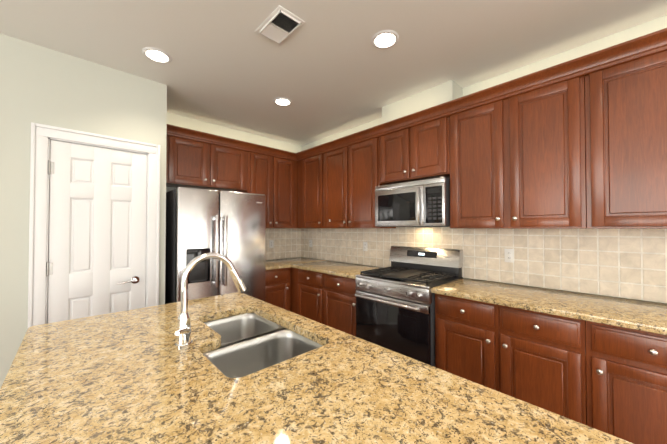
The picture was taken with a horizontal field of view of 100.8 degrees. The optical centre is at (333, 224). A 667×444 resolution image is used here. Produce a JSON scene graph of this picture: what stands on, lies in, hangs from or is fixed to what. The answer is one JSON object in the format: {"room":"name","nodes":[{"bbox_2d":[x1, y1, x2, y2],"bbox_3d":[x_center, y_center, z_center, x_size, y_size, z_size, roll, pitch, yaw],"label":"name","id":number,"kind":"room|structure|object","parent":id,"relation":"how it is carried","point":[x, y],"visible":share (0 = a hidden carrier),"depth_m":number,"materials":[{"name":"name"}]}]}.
{"room":"kitchen","nodes":[
{"label":"kitchen","id":0,"kind":"room"},
{"bbox_2d":[0,15,666,387],"bbox_3d":[0.040,0.017,-0.522,6.240,2.705,8.240,1,-1,-43],"label":"wall","id":1,"kind":"structure","parent":0,"point":[43,85],"depth_m":2.07,"materials":[{"name":"grey paint"}]},
{"bbox_2d":[28,122,159,327],"bbox_3d":[-1.905,0.346,2.263,0.793,2.130,0.141,1,-1,-43],"label":"door frame","id":2,"kind":"structure","parent":1,"relation":"attached to","point":[42,136],"depth_m":2.02,"materials":[{"name":"white paint"}]},
{"bbox_2d":[46,140,146,322],"bbox_3d":[-1.872,0.389,2.219,0.610,2.020,0.096,1,-1,-43],"label":"pantry door","id":3,"kind":"structure","parent":1,"relation":"in","point":[95,264],"depth_m":2.21,"materials":[{"name":"white paint"}]},
{"bbox_2d":[166,135,246,191],"bbox_3d":[-1.534,-0.712,3.253,0.970,0.575,0.354,1,-1,-43],"label":"upper cabinet","id":4,"kind":"object","parent":1,"relation":"attached to","point":[195,164],"visible":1,"depth_m":3.13,"materials":[{"name":"brown wood"}]},
{"bbox_2d":[244,151,297,227],"bbox_3d":[-0.788,-0.464,3.952,1.077,1.050,0.354,1,-1,-43],"label":"upper cabinet","id":5,"kind":"object","parent":1,"relation":"attached to","point":[274,180],"visible":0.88,"depth_m":3.75,"materials":[{"name":"brown wood"}]},
{"bbox_2d":[167,124,294,159],"bbox_3d":[-1.162,-0.965,3.357,1.650,0.095,0.064,1,-1,-43],"label":"crown molding","id":6,"kind":"structure","parent":5,"relation":"attached to","point":[172,130],"depth_m":3.25,"materials":[{"name":"brown wood"}]},
{"bbox_2d":[293,28,666,160],"bbox_3d":[0.812,-0.977,2.522,0.064,0.095,3.988,1,-1,-43],"label":"crown molding","id":7,"kind":"structure","parent":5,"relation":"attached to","point":[653,43],"depth_m":1.96,"materials":[{"name":"brown wood"}]},
{"bbox_2d":[266,228,300,259],"bbox_3d":[-0.910,0.293,4.064,1.068,0.459,0.010,1,-1,-43],"label":"backsplash","id":8,"kind":"structure","parent":1,"relation":"attached to","point":[287,242],"depth_m":4.20,"materials":[{"name":"tile"}]},
{"bbox_2d":[269,240,273,247],"bbox_3d":[-0.910,0.293,4.051,0.070,0.114,0.008,1,-1,-43],"label":"electrical outlet","id":9,"kind":"object","parent":8,"relation":"attached to","point":[271,243],"visible":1,"depth_m":4.05,"materials":[{"name":"white plastic"}]},
{"bbox_2d":[298,153,323,227],"bbox_3d":[-0.227,-0.465,3.883,0.354,1.050,0.566,1,-1,-43],"label":"upper cabinet","id":10,"kind":"object","parent":1,"relation":"attached to","point":[310,192],"visible":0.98,"depth_m":3.75,"materials":[{"name":"brown wood"}]},
{"bbox_2d":[324,137,395,227],"bbox_3d":[0.276,-0.473,3.349,0.354,1.050,0.898,1,-1,-43],"label":"upper cabinet","id":11,"kind":"object","parent":1,"relation":"attached to","point":[351,177],"visible":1,"depth_m":3.20,"materials":[{"name":"brown wood"}]},
{"bbox_2d":[380,116,449,184],"bbox_3d":[0.842,-0.719,2.752,0.354,0.575,0.748,1,-1,-43],"label":"upper cabinet","id":12,"kind":"object","parent":1,"relation":"attached to","point":[418,152],"visible":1,"depth_m":2.60,"materials":[{"name":"brown wood"}]},
{"bbox_2d":[375,177,449,226],"bbox_3d":[0.806,-0.184,2.709,0.452,0.420,0.738,1,-1,-43],"label":"microwave","id":13,"kind":"object","parent":12,"relation":"attached to","point":[423,203],"visible":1,"depth_m":2.53,"materials":[{"name":"grey metal"}]},
{"bbox_2d":[301,227,666,302],"bbox_3d":[0.958,0.268,2.866,0.010,0.474,4.316,1,-1,-43],"label":"backsplash","id":14,"kind":"structure","parent":1,"relation":"attached to","point":[627,263],"depth_m":2.16,"materials":[{"name":"tile"}]},
{"bbox_2d":[363,242,367,250],"bbox_3d":[0.396,0.281,3.449,0.008,0.114,0.070,1,-1,-43],"label":"electrical outlet","id":15,"kind":"object","parent":14,"relation":"attached to","point":[365,246],"visible":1,"depth_m":3.44,"materials":[{"name":"white plastic"}]},
{"bbox_2d":[504,249,513,262],"bbox_3d":[1.470,0.264,2.308,0.008,0.114,0.070,1,-1,-43],"label":"electrical outlet","id":16,"kind":"object","parent":14,"relation":"attached to","point":[509,255],"visible":1,"depth_m":2.31,"materials":[{"name":"white plastic"}]},
{"bbox_2d":[449,75,586,228],"bbox_3d":[1.397,-0.490,2.159,0.354,1.050,0.868,1,-1,-43],"label":"upper cabinet","id":17,"kind":"object","parent":1,"relation":"attached to","point":[518,162],"visible":1,"depth_m":1.98,"materials":[{"name":"brown wood"}]},
{"bbox_2d":[585,51,666,228],"bbox_3d":[2.004,-0.500,1.514,0.354,1.050,0.898,1,-1,-43],"label":"upper cabinet","id":18,"kind":"object","parent":1,"relation":"attached to","point":[626,138],"visible":0.98,"depth_m":1.61,"materials":[{"name":"brown wood"}]},
{"bbox_2d":[0,0,666,145],"bbox_3d":[0.040,-1.365,-0.501,6.240,0.060,8.240,1,-1,-43],"label":"ceiling","id":19,"kind":"structure","parent":0,"point":[327,68],"depth_m":1.99,"materials":[{"name":"white paint"}]},
{"bbox_2d":[142,47,171,62],"bbox_3d":[-1.353,-1.291,2.119,0.196,0.008,0.196,1,-1,-43],"label":"recessed light","id":20,"kind":"object","parent":19,"relation":"in","point":[157,55],"visible":1,"depth_m":2.11,"materials":[{"name":"white paint"}]},
{"bbox_2d":[255,5,304,44],"bbox_3d":[-0.354,-1.292,1.815,0.197,0.016,0.299,1,-1,-43],"label":"ceiling vent","id":21,"kind":"object","parent":19,"relation":"in","point":[279,25],"visible":1,"depth_m":1.80,"materials":[{"name":"white plastic"}]},
{"bbox_2d":[273,97,291,105],"bbox_3d":[-0.531,-1.280,2.892,0.196,0.008,0.196,1,-1,-43],"label":"recessed light","id":22,"kind":"object","parent":19,"relation":"in","point":[282,101],"visible":1,"depth_m":2.87,"materials":[{"name":"white paint"}]},
{"bbox_2d":[371,30,398,48],"bbox_3d":[0.362,-1.294,1.942,0.196,0.008,0.196,1,-1,-43],"label":"recessed light","id":23,"kind":"object","parent":19,"relation":"in","point":[383,39],"visible":1,"depth_m":1.93,"materials":[{"name":"white paint"}]},
{"bbox_3d":[0.040,1.400,-0.542,6.240,0.060,8.240,1,-1,-43],"label":"floor","id":24,"kind":"structure","parent":0,"visible":0},
{"bbox_2d":[165,187,265,303],"bbox_3d":[-1.331,0.537,3.063,0.897,1.748,0.828,1,-1,-43],"label":"fridge","id":25,"kind":"object","parent":24,"relation":"on","point":[230,226],"visible":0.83,"depth_m":2.74,"materials":[{"name":"grey metal"}]},
{"bbox_2d":[265,267,290,310],"bbox_3d":[-0.914,0.994,3.620,0.468,0.876,0.634,1,-1,-43],"label":"base cabinet","id":26,"kind":"object","parent":24,"relation":"on","point":[277,287],"visible":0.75,"depth_m":3.45,"materials":[{"name":"brown wood"}]},
{"bbox_2d":[266,257,327,269],"bbox_3d":[-0.686,0.539,3.829,1.077,0.036,0.652,1,-1,-43],"label":"countertop","id":27,"kind":"structure","parent":26,"relation":"on","point":[279,263],"depth_m":3.84,"materials":[{"name":"stone"}]},
{"bbox_2d":[290,267,323,323],"bbox_3d":[-0.332,0.996,3.769,0.634,0.876,1.215,1,-1,-43],"label":"base cabinet","id":28,"kind":"object","parent":24,"relation":"on","point":[306,293],"visible":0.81,"depth_m":3.33,"materials":[{"name":"brown wood"}]},
{"bbox_2d":[0,253,632,443],"bbox_3d":[-0.378,0.754,0.928,1.032,1.275,1.940,1,-1,-43],"label":"kitchen island","id":29,"kind":"object","parent":24,"relation":"on","point":[239,367],"visible":1,"depth_m":0.78,"materials":[{"name":"stone"}]},
{"bbox_2d":[175,253,245,347],"bbox_3d":[-0.488,0.297,1.128,0.313,0.355,0.140,1,-1,-43],"label":"faucet","id":30,"kind":"object","parent":29,"relation":"on","point":[184,340],"depth_m":1.09,"materials":[{"name":"silver metal"}]},
{"bbox_2d":[203,313,322,377],"bbox_3d":[-0.395,0.620,1.223,0.492,0.215,0.778,1,-1,-43],"label":"sink","id":31,"kind":"object","parent":29,"relation":"in","point":[250,343],"depth_m":1.28,"materials":[{"name":"silver metal"}]},
{"bbox_2d":[324,273,356,336],"bbox_3d":[0.278,0.986,3.121,0.634,0.876,0.560,1,-1,-43],"label":"base cabinet","id":32,"kind":"object","parent":24,"relation":"on","point":[339,303],"visible":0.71,"depth_m":2.92,"materials":[{"name":"brown wood"}]},
{"bbox_2d":[291,261,383,278],"bbox_3d":[0.079,0.531,3.326,0.652,0.036,1.128,1,-1,-43],"label":"countertop","id":33,"kind":"structure","parent":32,"relation":"on","point":[347,270],"depth_m":3.25,"materials":[{"name":"stone"}]},
{"bbox_2d":[355,246,462,366],"bbox_3d":[0.686,0.827,2.594,0.722,1.178,0.758,1,-1,-43],"label":"range","id":34,"kind":"object","parent":24,"relation":"on","point":[395,306],"visible":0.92,"depth_m":2.42,"materials":[{"name":"grey metal"}]},
{"bbox_2d":[435,293,499,391],"bbox_3d":[1.151,0.972,2.194,0.634,0.876,0.448,1,-1,-43],"label":"base cabinet","id":35,"kind":"object","parent":24,"relation":"on","point":[467,339],"visible":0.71,"depth_m":1.97,"materials":[{"name":"brown wood"}]},
{"bbox_2d":[499,305,586,424],"bbox_3d":[1.453,0.968,1.873,0.634,0.876,0.428,1,-1,-43],"label":"base cabinet","id":36,"kind":"object","parent":24,"relation":"on","point":[542,359],"visible":0.71,"depth_m":1.66,"materials":[{"name":"brown wood"}]},
{"bbox_2d":[585,321,666,443],"bbox_3d":[1.768,0.963,1.538,0.634,0.876,0.488,1,-1,-43],"label":"base cabinet","id":37,"kind":"object","parent":24,"relation":"on","point":[626,381],"visible":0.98,"depth_m":1.41,"materials":[{"name":"brown wood"}]},
{"bbox_2d":[431,278,666,334],"bbox_3d":[1.596,0.507,1.715,0.652,0.036,1.771,1,-1,-43],"label":"countertop","id":38,"kind":"structure","parent":37,"relation":"on","point":[646,316],"depth_m":1.72,"materials":[{"name":"stone"}]}
]}

